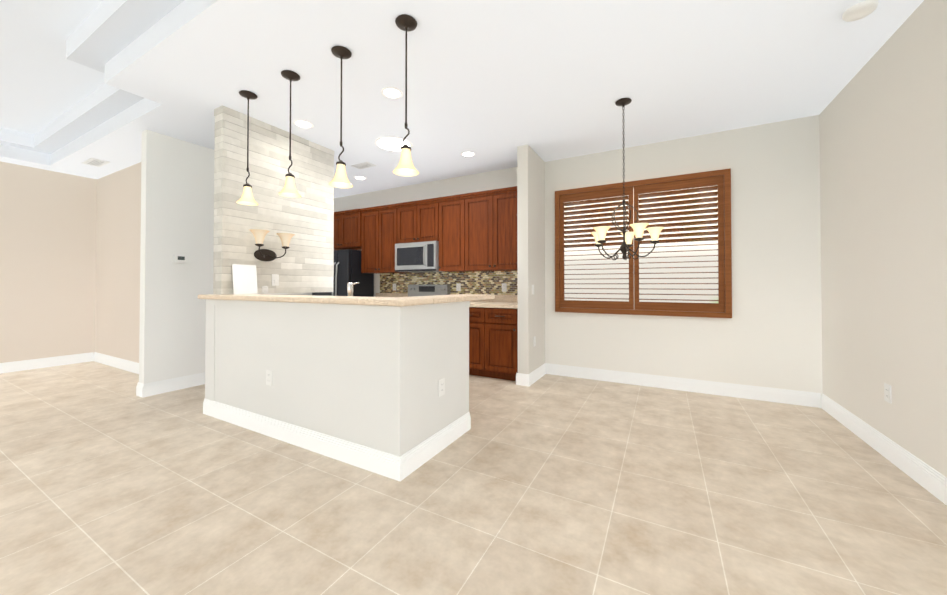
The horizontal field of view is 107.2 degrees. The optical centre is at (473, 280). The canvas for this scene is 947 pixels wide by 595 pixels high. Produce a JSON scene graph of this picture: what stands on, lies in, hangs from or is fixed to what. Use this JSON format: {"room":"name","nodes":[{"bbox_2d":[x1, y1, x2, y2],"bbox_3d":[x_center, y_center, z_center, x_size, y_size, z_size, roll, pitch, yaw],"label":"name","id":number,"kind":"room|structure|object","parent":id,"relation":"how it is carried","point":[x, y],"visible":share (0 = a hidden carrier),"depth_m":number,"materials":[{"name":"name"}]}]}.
{"room":"open dining area","nodes":[
{"label":"open dining area","id":0,"kind":"room"},
{"bbox_2d":[0,161,96,362],"bbox_3d":[-7.238,-0.199,2.763,0.140,2.770,6.200,0,-1,28],"label":"wall","id":1,"kind":"structure","parent":0,"point":[48,220],"depth_m":4.90,"materials":[{"name":"paint"}]},
{"bbox_2d":[0,352,91,373],"bbox_3d":[-7.162,1.118,2.723,0.016,0.135,5.890,0,-1,28],"label":"baseboard","id":2,"kind":"structure","parent":1,"relation":"attached to","point":[6,367],"depth_m":4.87,"materials":[{"name":"paint"}]},
{"bbox_2d":[95,162,140,362],"bbox_3d":[-4.509,-0.176,4.729,2.780,2.770,0.140,0,-1,28],"label":"wall","id":3,"kind":"structure","parent":0,"point":[117,301],"depth_m":4.91,"materials":[{"name":"paint"}]},
{"bbox_2d":[92,352,138,373],"bbox_3d":[-4.533,1.140,4.637,2.750,0.135,0.016,0,-1,28],"label":"baseboard","id":4,"kind":"structure","parent":3,"relation":"attached to","point":[127,365],"depth_m":4.87,"materials":[{"name":"paint"}]},
{"bbox_2d":[139,130,287,383],"bbox_3d":[-3.077,-0.181,4.327,0.120,2.770,1.560,0,-1,28],"label":"wall","id":5,"kind":"structure","parent":0,"point":[177,196],"depth_m":3.83,"materials":[{"name":"paint"}]},
{"bbox_2d":[136,372,204,397],"bbox_3d":[-3.030,1.136,4.277,0.036,0.135,1.576,0,-1,28],"label":"baseboard","id":6,"kind":"structure","parent":5,"relation":"attached to","point":[158,387],"depth_m":3.77,"materials":[{"name":"paint"}]},
{"bbox_2d":[174,254,187,262],"bbox_3d":[-3.243,-0.249,3.872,0.023,0.090,0.124,0,-1,28],"label":"thermostat","id":7,"kind":"object","parent":5,"relation":"attached to","point":[181,258],"visible":0.96,"depth_m":3.87,"materials":[{"name":"white plastic"}]},
{"bbox_2d":[213,105,333,293],"bbox_3d":[-2.032,-0.723,3.701,0.148,1.701,1.214,0,-1,28],"label":"stone wall","id":8,"kind":"structure","parent":0,"point":[304,263],"depth_m":3.54,"materials":[{"name":"stone"}]},
{"bbox_2d":[262,286,267,292],"bbox_3d":[-2.069,0.084,3.468,0.008,0.070,0.060,0,-1,28],"label":"outlet","id":9,"kind":"object","parent":8,"relation":"attached to","point":[264,289],"visible":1,"depth_m":3.47,"materials":[{"name":"white plastic"}]},
{"bbox_2d":[250,229,294,260],"bbox_3d":[-1.980,-0.334,3.426,0.210,0.280,0.429,0,-1,28],"label":"light","id":10,"kind":"object","parent":8,"relation":"attached to","point":[264,254],"visible":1,"depth_m":3.45,"materials":[{"name":"white glass"}]},
{"bbox_2d":[272,274,278,285],"bbox_3d":[-2.018,-0.010,3.560,0.010,0.116,0.072,0,-1,28],"label":"light switch","id":11,"kind":"object","parent":8,"relation":"attached to","point":[275,279],"visible":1,"depth_m":3.56,"materials":[{"name":"white plastic"}]},
{"bbox_2d":[287,293,311,294],"bbox_3d":[-3.309,-0.166,5.597,0.140,2.770,2.250,0,-1,28],"label":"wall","id":12,"kind":"structure","parent":0,"point":[299,294],"depth_m":6.02,"materials":[{"name":"paint"}]},
{"bbox_2d":[205,299,420,456],"bbox_3d":[-1.386,0.672,2.670,2.256,1.025,0.160,0,-1,28],"label":"wall","id":13,"kind":"structure","parent":0,"point":[370,376],"depth_m":2.39,"materials":[{"name":"paint"}]},
{"bbox_2d":[266,370,271,385],"bbox_3d":[-1.573,0.745,2.686,0.072,0.116,0.008,0,-1,28],"label":"outlet","id":14,"kind":"object","parent":13,"relation":"attached to","point":[269,377],"depth_m":2.68,"materials":[{"name":"white plastic"}]},
{"bbox_2d":[203,398,403,480],"bbox_3d":[-1.425,1.116,2.597,2.272,0.135,0.016,0,-1,28],"label":"baseboard","id":15,"kind":"structure","parent":13,"relation":"attached to","point":[382,463],"depth_m":2.42,"materials":[{"name":"paint"}]},
{"bbox_2d":[198,294,434,305],"bbox_3d":[-1.387,0.138,2.751,2.390,0.040,0.330,0,-1,28],"label":"countertop","id":16,"kind":"structure","parent":13,"relation":"on","point":[395,301],"depth_m":2.41,"materials":[{"name":"stone"}]},
{"bbox_2d":[232,264,257,293],"bbox_3d":[-2.147,-0.015,3.285,0.036,0.277,0.216,0,-1,28],"label":"paper sheet","id":17,"kind":"object","parent":16,"relation":"on","point":[244,279],"visible":1,"depth_m":3.28,"materials":[{"name":"white paper"}]},
{"bbox_2d":[421,301,469,442],"bbox_3d":[-0.257,0.671,2.553,0.160,1.025,0.670,0,-1,28],"label":"wall","id":18,"kind":"structure","parent":0,"point":[444,326],"depth_m":2.49,"materials":[{"name":"paint"}]},
{"bbox_2d":[402,412,470,477],"bbox_3d":[-0.229,1.114,2.435,0.016,0.135,0.840,0,-1,28],"label":"baseboard","id":19,"kind":"structure","parent":18,"relation":"attached to","point":[423,452],"depth_m":2.37,"materials":[{"name":"paint"}]},
{"bbox_2d":[439,378,444,396],"bbox_3d":[-0.223,0.749,2.459,0.008,0.116,0.072,0,-1,28],"label":"outlet","id":20,"kind":"object","parent":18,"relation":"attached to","point":[441,387],"visible":1,"depth_m":2.45,"materials":[{"name":"white plastic"}]},
{"bbox_2d":[434,294,494,303],"bbox_3d":[-0.174,0.139,2.827,0.330,0.040,0.960,0,-1,28],"label":"countertop","id":21,"kind":"structure","parent":18,"relation":"on","point":[458,297],"depth_m":2.71,"materials":[{"name":"stone"}]},
{"bbox_2d":[0,0,923,197],"bbox_3d":[-2.653,-1.837,1.732,9.220,0.480,8.750,0,-1,28],"label":"ceiling","id":22,"kind":"structure","parent":0,"point":[492,85],"depth_m":2.71,"materials":[{"name":"paint"}]},
{"bbox_2d":[82,158,109,166],"bbox_3d":[-4.975,-1.559,4.600,0.380,0.008,0.170,0,-1,28],"label":"ceiling vent","id":23,"kind":"object","parent":22,"relation":"in","point":[95,162],"visible":1,"depth_m":4.59,"materials":[{"name":"metal"}]},
{"bbox_2d":[236,90,257,205],"bbox_3d":[-1.907,-1.117,2.952,0.158,0.928,0.158,0,-1,28],"label":"pendant light","id":24,"kind":"object","parent":22,"relation":"hanging from","point":[246,198],"visible":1,"depth_m":2.94,"materials":[{"name":"beige glass"}]},
{"bbox_2d":[278,70,300,197],"bbox_3d":[-1.406,-1.121,2.680,0.158,0.928,0.158,0,-1,28],"label":"pendant light","id":25,"kind":"object","parent":22,"relation":"hanging from","point":[289,189],"visible":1,"depth_m":2.67,"materials":[{"name":"beige glass"}]},
{"bbox_2d":[293,120,312,127],"bbox_3d":[-1.709,-1.574,3.510,0.184,0.004,0.184,0,-1,28],"label":"recessed light","id":26,"kind":"object","parent":22,"relation":"in","point":[302,124],"visible":1,"depth_m":3.51,"materials":[{"name":"paint"}]},
{"bbox_2d":[329,46,352,187],"bbox_3d":[-0.914,-1.124,2.413,0.158,0.928,0.158,0,-1,28],"label":"pendant light","id":27,"kind":"object","parent":22,"relation":"hanging from","point":[340,179],"visible":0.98,"depth_m":2.40,"materials":[{"name":"beige glass"}]},
{"bbox_2d":[354,176,366,179],"bbox_3d":[-1.708,-1.553,5.273,0.184,0.004,0.184,0,-1,28],"label":"recessed light","id":28,"kind":"object","parent":22,"relation":"in","point":[360,177],"visible":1,"depth_m":5.27,"materials":[{"name":"paint"}]},
{"bbox_2d":[351,162,375,168],"bbox_3d":[-1.485,-1.557,4.719,0.300,0.008,0.160,0,-1,28],"label":"ceiling vent","id":29,"kind":"object","parent":22,"relation":"in","point":[364,165],"visible":0.98,"depth_m":4.70,"materials":[{"name":"metal"}]},
{"bbox_2d":[381,87,402,98],"bbox_3d":[-0.686,-1.580,2.943,0.184,0.004,0.184,0,-1,28],"label":"recessed light","id":30,"kind":"object","parent":22,"relation":"in","point":[391,92],"visible":1,"depth_m":2.94,"materials":[{"name":"paint"}]},
{"bbox_2d":[375,136,412,151],"bbox_3d":[-0.914,-1.566,4.011,0.424,0.007,0.424,0,-1,28],"label":"recessed light","id":31,"kind":"object","parent":22,"relation":"in","point":[391,143],"visible":0.85,"depth_m":3.98,"materials":[{"name":"paint"}]},
{"bbox_2d":[393,14,418,175],"bbox_3d":[-0.413,-1.127,2.141,0.158,0.928,0.158,0,-1,28],"label":"pendant light","id":32,"kind":"object","parent":22,"relation":"hanging from","point":[406,23],"visible":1,"depth_m":2.13,"materials":[{"name":"beige glass"}]},
{"bbox_2d":[461,151,474,156],"bbox_3d":[-0.067,-1.564,4.314,0.184,0.004,0.184,0,-1,28],"label":"recessed light","id":33,"kind":"object","parent":22,"relation":"in","point":[468,154],"visible":1,"depth_m":4.32,"materials":[{"name":"paint"}]},
{"bbox_2d":[591,98,663,259],"bbox_3d":[1.332,-0.881,3.078,0.612,1.397,0.599,0,-1,28],"label":"light","id":34,"kind":"object","parent":22,"relation":"hanging from","point":[599,234],"visible":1,"depth_m":3.02,"materials":[{"name":"brown metal"}]},
{"bbox_2d":[842,0,877,21],"bbox_3d":[2.264,-1.573,2.047,0.144,0.041,0.144,0,-1,28],"label":"smoke detector","id":35,"kind":"object","parent":22,"relation":"attached to","point":[859,11],"visible":1,"depth_m":2.02,"materials":[{"name":"white plastic"}]},
{"bbox_2d":[0,361,946,594],"bbox_3d":[-2.653,1.223,1.696,9.220,0.100,8.750,0,-1,28],"label":"floor","id":36,"kind":"structure","parent":0,"point":[111,483],"depth_m":1.84,"materials":[{"name":"beige tile"}]},
{"bbox_2d":[312,249,373,296],"bbox_3d":[-2.233,0.363,5.901,0.875,1.720,0.617,0,-1,28],"label":"refrigerator","id":37,"kind":"object","parent":36,"relation":"on","point":[347,265],"visible":0.31,"depth_m":5.61,"materials":[{"name":"black metal"}]},
{"bbox_2d":[408,285,449,296],"bbox_3d":[-0.834,0.634,5.123,0.739,1.160,0.679,0,-1,28],"label":"range","id":38,"kind":"object","parent":36,"relation":"on","point":[423,290],"visible":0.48,"depth_m":5.33,"materials":[{"name":"silver metal"}]},
{"bbox_2d":[469,307,517,380],"bbox_3d":[-0.579,0.775,5.008,2.810,0.874,0.655,0,-1,28],"label":"base cabinet","id":39,"kind":"object","parent":36,"relation":"on","point":[493,342],"visible":0.27,"depth_m":4.24,"materials":[{"name":"brown wood"}]},
{"bbox_2d":[376,293,517,308],"bbox_3d":[-0.572,0.264,5.020,2.818,0.143,0.618,0,-1,28],"label":"countertop","id":40,"kind":"structure","parent":39,"relation":"on","point":[504,301],"depth_m":4.75,"materials":[{"name":"stone"}]},
{"bbox_3d":[-1.166,0.731,3.086,1.944,0.917,0.778,0,-1,28],"label":"cabinet","id":41,"kind":"object","parent":36,"relation":"on","visible":0},
{"bbox_2d":[347,282,358,295],"bbox_3d":[-0.943,0.140,2.901,0.089,0.258,0.236,0,-1,28],"label":"tap","id":42,"kind":"object","parent":41,"relation":"on","point":[350,288],"visible":0.42,"depth_m":2.81,"materials":[{"name":"silver metal"}]},
{"bbox_2d":[517,145,544,373],"bbox_3d":[0.724,-0.181,4.317,0.130,2.770,0.650,0,-1,28],"label":"wall","id":43,"kind":"structure","parent":0,"point":[531,226],"depth_m":4.08,"materials":[{"name":"paint"}]},
{"bbox_2d":[533,336,535,346],"bbox_3d":[0.730,0.722,4.173,0.008,0.116,0.072,0,-1,28],"label":"outlet","id":44,"kind":"object","parent":43,"relation":"attached to","point":[534,340],"visible":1,"depth_m":4.16,"materials":[{"name":"white plastic"}]},
{"bbox_2d":[524,364,547,386],"bbox_3d":[0.779,1.136,4.251,0.016,0.135,0.646,0,-1,28],"label":"baseboard","id":45,"kind":"structure","parent":43,"relation":"attached to","point":[530,378],"depth_m":4.16,"materials":[{"name":"paint"}]},
{"bbox_2d":[334,115,822,394],"bbox_3d":[0.258,-0.172,5.020,6.960,2.770,0.140,0,-1,28],"label":"wall","id":46,"kind":"structure","parent":0,"point":[768,334],"depth_m":3.61,"materials":[{"name":"paint"}]},
{"bbox_2d":[334,210,361,249],"bbox_3d":[-2.143,-0.845,6.040,0.895,0.580,0.369,0,-1,28],"label":"upper cabinet","id":47,"kind":"object","parent":46,"relation":"attached to","point":[348,224],"depth_m":5.81,"materials":[{"name":"brown wood"}]},
{"bbox_2d":[358,206,408,273],"bbox_3d":[-1.418,-0.635,5.644,0.873,1.010,0.369,0,-1,28],"label":"upper cabinet","id":48,"kind":"object","parent":46,"relation":"attached to","point":[381,225],"depth_m":5.48,"materials":[{"name":"brown wood"}]},
{"bbox_2d":[402,198,437,242],"bbox_3d":[-0.750,-0.854,5.295,0.755,0.580,0.349,0,-1,28],"label":"upper cabinet","id":49,"kind":"object","parent":46,"relation":"attached to","point":[419,219],"depth_m":5.12,"materials":[{"name":"brown wood"}]},
{"bbox_2d":[395,241,443,272],"bbox_3d":[-0.776,-0.349,5.241,0.749,0.423,0.457,0,-1,28],"label":"over-the-range microwave","id":50,"kind":"object","parent":49,"relation":"attached to","point":[415,257],"visible":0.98,"depth_m":5.06,"materials":[{"name":"silver metal"}]},
{"bbox_2d":[380,271,517,294],"bbox_3d":[-0.386,0.091,5.280,2.738,0.449,0.008,0,-1,28],"label":"mosaic","id":51,"kind":"object","parent":46,"relation":"attached to","point":[483,282],"visible":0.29,"depth_m":5.17},
{"bbox_2d":[456,283,460,290],"bbox_3d":[-0.222,0.094,5.181,0.072,0.116,0.008,0,-1,28],"label":"outlet","id":52,"kind":"object","parent":51,"relation":"attached to","point":[458,286],"visible":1,"depth_m":5.18,"materials":[{"name":"white plastic"}]},
{"bbox_2d":[502,283,506,291],"bbox_3d":[0.425,0.090,4.830,0.072,0.116,0.008,0,-1,28],"label":"outlet","id":53,"kind":"object","parent":51,"relation":"attached to","point":[504,287],"visible":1,"depth_m":4.83,"materials":[{"name":"white plastic"}]},
{"bbox_2d":[438,194,473,271],"bbox_3d":[-0.228,-0.643,5.009,0.550,1.010,0.349,0,-1,28],"label":"upper cabinet","id":54,"kind":"object","parent":46,"relation":"attached to","point":[453,213],"depth_m":4.84,"materials":[{"name":"brown wood"}]},
{"bbox_2d":[470,186,516,270],"bbox_3d":[0.323,-0.646,4.710,0.940,1.010,0.349,0,-1,28],"label":"upper cabinet","id":55,"kind":"object","parent":46,"relation":"attached to","point":[473,231],"depth_m":4.54,"materials":[{"name":"brown wood"}]},
{"bbox_2d":[555,168,731,317],"bbox_3d":[1.874,-0.384,4.081,1.840,1.550,0.093,0,-1,28],"label":"window shutters","id":56,"kind":"object","parent":46,"relation":"attached to","point":[722,307],"visible":0.96,"depth_m":3.97,"materials":[{"name":"brown wood"}]},
{"bbox_2d":[545,363,819,407],"bbox_3d":[2.088,1.132,3.922,2.630,0.135,0.016,0,-1,28],"label":"baseboard","id":57,"kind":"structure","parent":46,"relation":"attached to","point":[803,398],"depth_m":3.76,"materials":[{"name":"paint"}]},
{"bbox_2d":[819,0,946,476],"bbox_3d":[1.328,-0.238,-0.448,0.140,2.770,8.730,0,-1,28],"label":"wall","id":58,"kind":"structure","parent":0,"point":[883,158],"depth_m":2.27,"materials":[{"name":"beige paint"}]},
{"bbox_2d":[820,393,946,504],"bbox_3d":[1.267,1.080,-0.413,0.016,0.135,8.420,0,-1,28],"label":"baseboard","id":59,"kind":"structure","parent":58,"relation":"attached to","point":[931,480],"depth_m":2.26,"materials":[{"name":"paint"}]},
{"bbox_2d":[884,383,891,403],"bbox_3d":[2.754,0.746,2.322,0.008,0.116,0.072,0,-1,28],"label":"outlet","id":60,"kind":"object","parent":58,"relation":"attached to","point":[887,394],"visible":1,"depth_m":2.32,"materials":[{"name":"white plastic"}]},
{"label":"outside","id":61,"kind":"structure","parent":0,"visible":0},
{"bbox_2d":[564,185,717,302],"bbox_3d":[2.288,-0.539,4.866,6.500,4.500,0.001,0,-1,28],"label":"window","id":62,"kind":"structure","parent":61,"point":[588,278],"depth_m":4.78,"materials":[{"name":"white glass"}]}
]}

